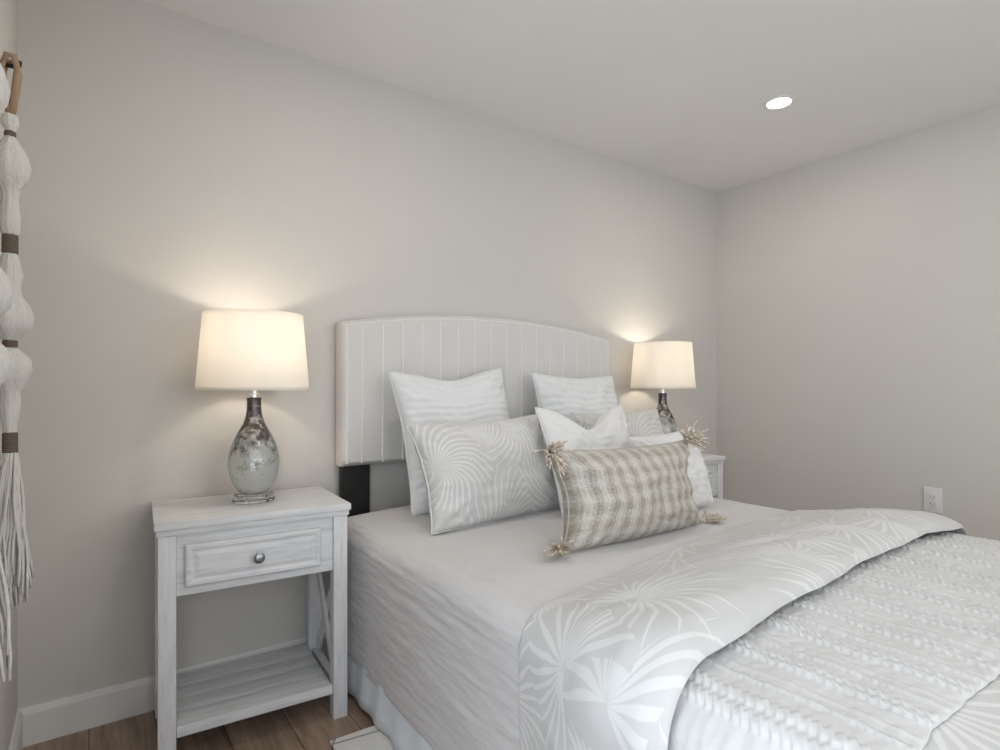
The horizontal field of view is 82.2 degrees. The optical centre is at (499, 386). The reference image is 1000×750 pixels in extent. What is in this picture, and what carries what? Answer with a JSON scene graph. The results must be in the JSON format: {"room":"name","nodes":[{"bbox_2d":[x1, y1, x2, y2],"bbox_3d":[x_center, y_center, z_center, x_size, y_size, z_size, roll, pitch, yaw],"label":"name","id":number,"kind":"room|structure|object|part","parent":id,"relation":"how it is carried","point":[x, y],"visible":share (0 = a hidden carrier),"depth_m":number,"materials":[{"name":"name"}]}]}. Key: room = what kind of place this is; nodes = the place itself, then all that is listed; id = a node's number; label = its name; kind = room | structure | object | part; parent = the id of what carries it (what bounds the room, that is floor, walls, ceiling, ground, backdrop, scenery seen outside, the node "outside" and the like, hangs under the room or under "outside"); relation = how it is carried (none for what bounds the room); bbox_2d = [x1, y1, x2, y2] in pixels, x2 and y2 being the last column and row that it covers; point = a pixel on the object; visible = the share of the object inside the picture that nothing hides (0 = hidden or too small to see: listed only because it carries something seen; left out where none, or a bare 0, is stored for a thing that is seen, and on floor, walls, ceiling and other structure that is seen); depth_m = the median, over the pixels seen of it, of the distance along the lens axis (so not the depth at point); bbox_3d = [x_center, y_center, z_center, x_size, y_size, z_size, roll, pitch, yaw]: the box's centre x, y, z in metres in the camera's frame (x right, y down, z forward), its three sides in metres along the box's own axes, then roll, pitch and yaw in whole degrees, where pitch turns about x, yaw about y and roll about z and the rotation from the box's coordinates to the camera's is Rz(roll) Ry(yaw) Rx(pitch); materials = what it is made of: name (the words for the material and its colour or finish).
{"room":"bedroom","nodes":[
{"label":"bedroom","id":0,"kind":"room"},
{"bbox_2d":[0,0,17,749],"bbox_3d":[-0.374,-0.103,0.110,0.120,2.440,4.015,0,0,-36],"label":"wall","id":1,"kind":"structure","parent":0,"point":[8,8],"depth_m":1.60,"materials":[{"name":"paint"}]},
{"bbox_2d":[9,710,22,749],"bbox_3d":[-0.316,1.058,0.143,0.014,0.118,4.001,0,0,-36],"label":"baseboard","id":2,"kind":"structure","parent":1,"relation":"attached to","point":[16,743],"depth_m":1.68,"materials":[{"name":"paint"}]},
{"bbox_2d":[0,51,34,681],"bbox_3d":[-0.950,-0.119,1.081,0.100,1.213,0.519,0,0,-36],"label":"wall hanging","id":3,"kind":"object","parent":1,"relation":"attached to","point":[17,318],"depth_m":1.25,"materials":[{"name":"white fabric"}]},
{"bbox_2d":[23,661,373,749],"bbox_3d":[1.161,1.167,1.211,3.898,0.100,4.255,0,0,-36],"label":"floor","id":4,"kind":"structure","parent":0,"point":[308,725],"depth_m":1.84,"materials":[{"name":"brown wood"}]},
{"bbox_2d":[151,486,350,749],"bbox_3d":[-0.844,0.756,1.944,0.572,0.722,0.428,0,0,-32],"label":"nightstand","id":5,"kind":"object","parent":4,"relation":"on","point":[207,543],"visible":1,"depth_m":1.84,"materials":[{"name":"white wood"}]},
{"bbox_3d":[-1.151,0.776,1.957,0.047,0.682,0.047,0,0,-32],"label":"leg","id":6,"kind":"part","parent":5,"relation":"part of","materials":[{"name":"white wood"}]},
{"bbox_3d":[-0.978,0.776,1.681,0.047,0.682,0.047,0,0,-32],"label":"leg","id":7,"kind":"part","parent":5,"relation":"part of","materials":[{"name":"white wood"}]},
{"bbox_2d":[194,308,309,504],"bbox_3d":[-0.847,0.066,1.974,0.364,0.658,0.364,0,0,-36],"label":"table lamp","id":8,"kind":"object","parent":5,"relation":"on","point":[253,350],"visible":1,"depth_m":1.86,"materials":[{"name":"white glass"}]},
{"bbox_3d":[-0.847,-0.114,1.974,0.362,0.251,0.362,0,0,-36],"label":"lamp shade","id":9,"kind":"part","parent":8,"relation":"part of","materials":[{"name":"white fabric"}]},
{"bbox_2d":[249,390,258,396],"bbox_3d":[-0.847,0.001,1.974,0.034,0.072,0.034,0,0,-36],"label":"socket","id":10,"kind":"object","parent":8,"relation":"attached to","point":[253,393],"depth_m":1.96,"materials":[{"name":"silver metal"}]},
{"bbox_3d":[-0.847,0.200,1.974,0.165,0.326,0.165,0,0,-36],"label":"glass","id":11,"kind":"part","parent":8,"relation":"part of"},
{"bbox_3d":[-0.843,0.529,1.923,0.394,0.124,0.326,0,0,-32],"label":"drawer","id":12,"kind":"part","parent":5,"relation":"part of","materials":[{"name":"white wood"}]},
{"bbox_2d":[176,645,332,737],"bbox_3d":[-0.853,1.017,1.957,0.530,0.032,0.365,0,0,-32],"label":"shelf","id":13,"kind":"object","parent":5,"relation":"attached to","point":[207,698],"depth_m":1.92,"materials":[{"name":"white wood"}]},
{"bbox_3d":[-0.746,0.529,1.772,0.033,0.033,0.031,0,0,-32],"label":"knob","id":14,"kind":"part","parent":5,"relation":"part of","materials":[{"name":"grey metal"}]},
{"bbox_3d":[-0.723,0.776,2.226,0.047,0.682,0.047,0,0,-32],"label":"leg","id":15,"kind":"part","parent":5,"relation":"part of","materials":[{"name":"white wood"}]},
{"bbox_3d":[-0.549,0.776,1.950,0.047,0.682,0.047,0,0,-32],"label":"leg","id":16,"kind":"part","parent":5,"relation":"part of","materials":[{"name":"white wood"}]},
{"bbox_2d":[330,725,394,749],"bbox_3d":[0.606,1.111,1.804,1.900,0.012,1.250,0,0,-34],"label":"rug","id":17,"kind":"object","parent":4,"relation":"on","point":[370,738],"visible":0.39,"depth_m":1.78,"materials":[{"name":"beige fabric"}]},
{"bbox_2d":[336,315,608,516],"bbox_3d":[0.570,0.394,1.918,1.540,1.443,2.143,0,0,-36],"label":"headboard","id":18,"kind":"object","parent":4,"relation":"on","point":[440,347],"visible":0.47,"depth_m":2.47,"materials":[{"name":"fabric"}]},
{"bbox_3d":[-0.601,0.686,2.366,0.120,0.858,0.035,0,0,-36],"label":"headboard leg","id":19,"kind":"part","parent":18,"relation":"part of","materials":[{"name":"black wood"}]},
{"bbox_2d":[347,656,433,749],"bbox_3d":[0.601,0.953,1.848,1.627,0.292,2.038,0,0,-36],"label":"bed skirt","id":20,"kind":"object","parent":18,"relation":"on","point":[386,717],"visible":0.06,"depth_m":1.84,"materials":[{"name":"fabric"}]},
{"bbox_2d":[347,497,925,749],"bbox_3d":[0.595,0.741,1.857,1.621,0.514,2.064,0,0,-36],"label":"mattress","id":21,"kind":"object","parent":18,"relation":"on","point":[437,621],"visible":0.27,"depth_m":1.63,"materials":[{"name":"white fabric"}]},
{"bbox_2d":[388,368,508,516],"bbox_3d":[-0.162,0.206,2.401,0.593,0.584,0.246,0,0,-39],"label":"pillow","id":22,"kind":"object","parent":21,"relation":"on","point":[479,397],"visible":0.43,"depth_m":2.30,"materials":[{"name":"white fabric"}]},
{"bbox_2d":[405,414,559,534],"bbox_3d":[-0.033,0.306,2.163,0.638,0.379,0.265,0,0,-42],"label":"pillow","id":23,"kind":"object","parent":21,"relation":"on","point":[474,473],"visible":0.97,"depth_m":2.03,"materials":[{"name":"white fabric"}]},
{"bbox_2d":[532,373,617,448],"bbox_3d":[0.411,0.214,2.810,0.536,0.560,0.224,0,0,-32],"label":"pillow","id":24,"kind":"object","parent":21,"relation":"on","point":[561,395],"visible":0.33,"depth_m":2.77,"materials":[{"name":"white fabric"}]},
{"bbox_2d":[534,404,629,518],"bbox_3d":[0.385,0.287,2.300,0.496,0.417,0.213,0,0,-36],"label":"pillow","id":25,"kind":"object","parent":21,"relation":"on","point":[611,431],"visible":0.38,"depth_m":2.24,"materials":[{"name":"white fabric"}]},
{"bbox_2d":[571,409,663,436],"bbox_3d":[0.592,0.303,2.666,0.556,0.380,0.206,0,0,-32],"label":"pillow","id":26,"kind":"object","parent":21,"relation":"on","point":[647,423],"visible":0.18,"depth_m":2.69,"materials":[{"name":"white fabric"}]},
{"bbox_2d":[530,421,726,556],"bbox_3d":[0.419,0.309,1.879,0.846,0.370,0.246,0,0,-36],"label":"lumbar pillow","id":27,"kind":"object","parent":21,"relation":"on","point":[609,496],"visible":1,"depth_m":1.74,"materials":[{"name":"fabric"}]},
{"bbox_2d":[627,426,713,506],"bbox_3d":[0.683,0.333,2.273,0.406,0.335,0.165,0,0,-31],"label":"pillow","id":28,"kind":"object","parent":21,"relation":"on","point":[697,472],"visible":0.34,"depth_m":2.26,"materials":[{"name":"white fabric"}]},
{"bbox_2d":[519,508,999,749],"bbox_3d":[0.888,0.674,1.430,1.753,0.582,1.068,0,0,-36],"label":"duvet","id":29,"kind":"object","parent":21,"relation":"on","point":[607,663],"visible":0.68,"depth_m":1.11,"materials":[{"name":"white fabric"}]},
{"bbox_2d":[668,532,999,749],"bbox_3d":[0.988,0.654,1.288,1.687,0.442,0.423,0,0,-36],"label":"throw blanket","id":30,"kind":"object","parent":29,"relation":"on","point":[882,654],"visible":0.98,"depth_m":0.94,"materials":[{"name":"white fabric"}]},
{"bbox_2d":[701,453,725,498],"bbox_3d":[0.943,0.756,3.244,0.572,0.722,0.428,0,0,-36],"label":"nightstand","id":31,"kind":"object","parent":4,"relation":"on","point":[714,463],"visible":0.12,"depth_m":3.24,"materials":[{"name":"white wood"}]},
{"bbox_2d":[630,340,695,433],"bbox_3d":[0.929,0.066,3.275,0.364,0.658,0.364,0,0,-36],"label":"table lamp","id":32,"kind":"object","parent":31,"relation":"on","point":[662,365],"visible":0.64,"depth_m":3.14,"materials":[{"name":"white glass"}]},
{"bbox_3d":[0.929,-0.114,3.275,0.362,0.251,0.362,0,0,-36],"label":"lamp shade","id":33,"kind":"part","parent":32,"relation":"part of","materials":[{"name":"white fabric"}]},
{"bbox_3d":[0.929,0.200,3.275,0.165,0.326,0.165,0,0,-36],"label":"glass","id":34,"kind":"part","parent":32,"relation":"part of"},
{"bbox_3d":[0.946,0.529,3.222,0.394,0.124,0.326,0,0,-36],"label":"drawer","id":35,"kind":"part","parent":31,"relation":"part of","materials":[{"name":"white wood"}]},
{"bbox_3d":[1.237,0.776,3.268,0.047,0.682,0.047,0,0,-36],"label":"leg","id":36,"kind":"part","parent":31,"relation":"part of","materials":[{"name":"white wood"}]},
{"bbox_2d":[18,0,716,708],"bbox_3d":[-0.044,-0.103,2.891,3.898,2.440,0.120,0,0,-36],"label":"wall","id":37,"kind":"structure","parent":0,"point":[182,166],"depth_m":2.12,"materials":[{"name":"paint"}]},
{"bbox_2d":[17,633,329,746],"bbox_3d":[-0.005,1.058,2.837,3.658,0.118,0.014,0,0,-36],"label":"baseboard","id":38,"kind":"structure","parent":37,"relation":"attached to","point":[52,719],"depth_m":1.89,"materials":[{"name":"paint"}]},
{"bbox_2d":[140,0,999,192],"bbox_3d":[1.161,-1.373,1.211,3.898,0.100,4.255,0,0,-36],"label":"ceiling","id":39,"kind":"structure","parent":0,"point":[676,89],"depth_m":2.33,"materials":[{"name":"paint"}]},
{"bbox_2d":[763,95,794,108],"bbox_3d":[1.297,-1.319,2.664,0.136,0.007,0.136,0,0,-36],"label":"recessed light","id":40,"kind":"object","parent":39,"relation":"in","point":[780,101],"visible":1,"depth_m":2.66,"materials":[{"name":"paint"}]},
{"bbox_2d":[717,105,999,540],"bbox_3d":[2.696,-0.103,2.312,0.120,2.440,4.015,0,0,-36],"label":"wall","id":41,"kind":"structure","parent":0,"point":[858,290],"depth_m":3.15,"materials":[{"name":"paint"}]},
{"bbox_2d":[924,487,942,513],"bbox_3d":[2.192,0.575,2.901,0.011,0.124,0.080,0,0,-36],"label":"wall outlet","id":42,"kind":"object","parent":41,"relation":"attached to","point":[933,497],"visible":1,"depth_m":2.90,"materials":[{"name":"plastic"}]},
{"bbox_2d":[928,493,936,507],"bbox_3d":[2.190,0.575,2.900,0.003,0.072,0.036,0,0,-36],"label":"receptacle","id":43,"kind":"object","parent":42,"relation":"attached to","point":[932,497],"depth_m":2.90,"materials":[{"name":"plastic"}]}
]}

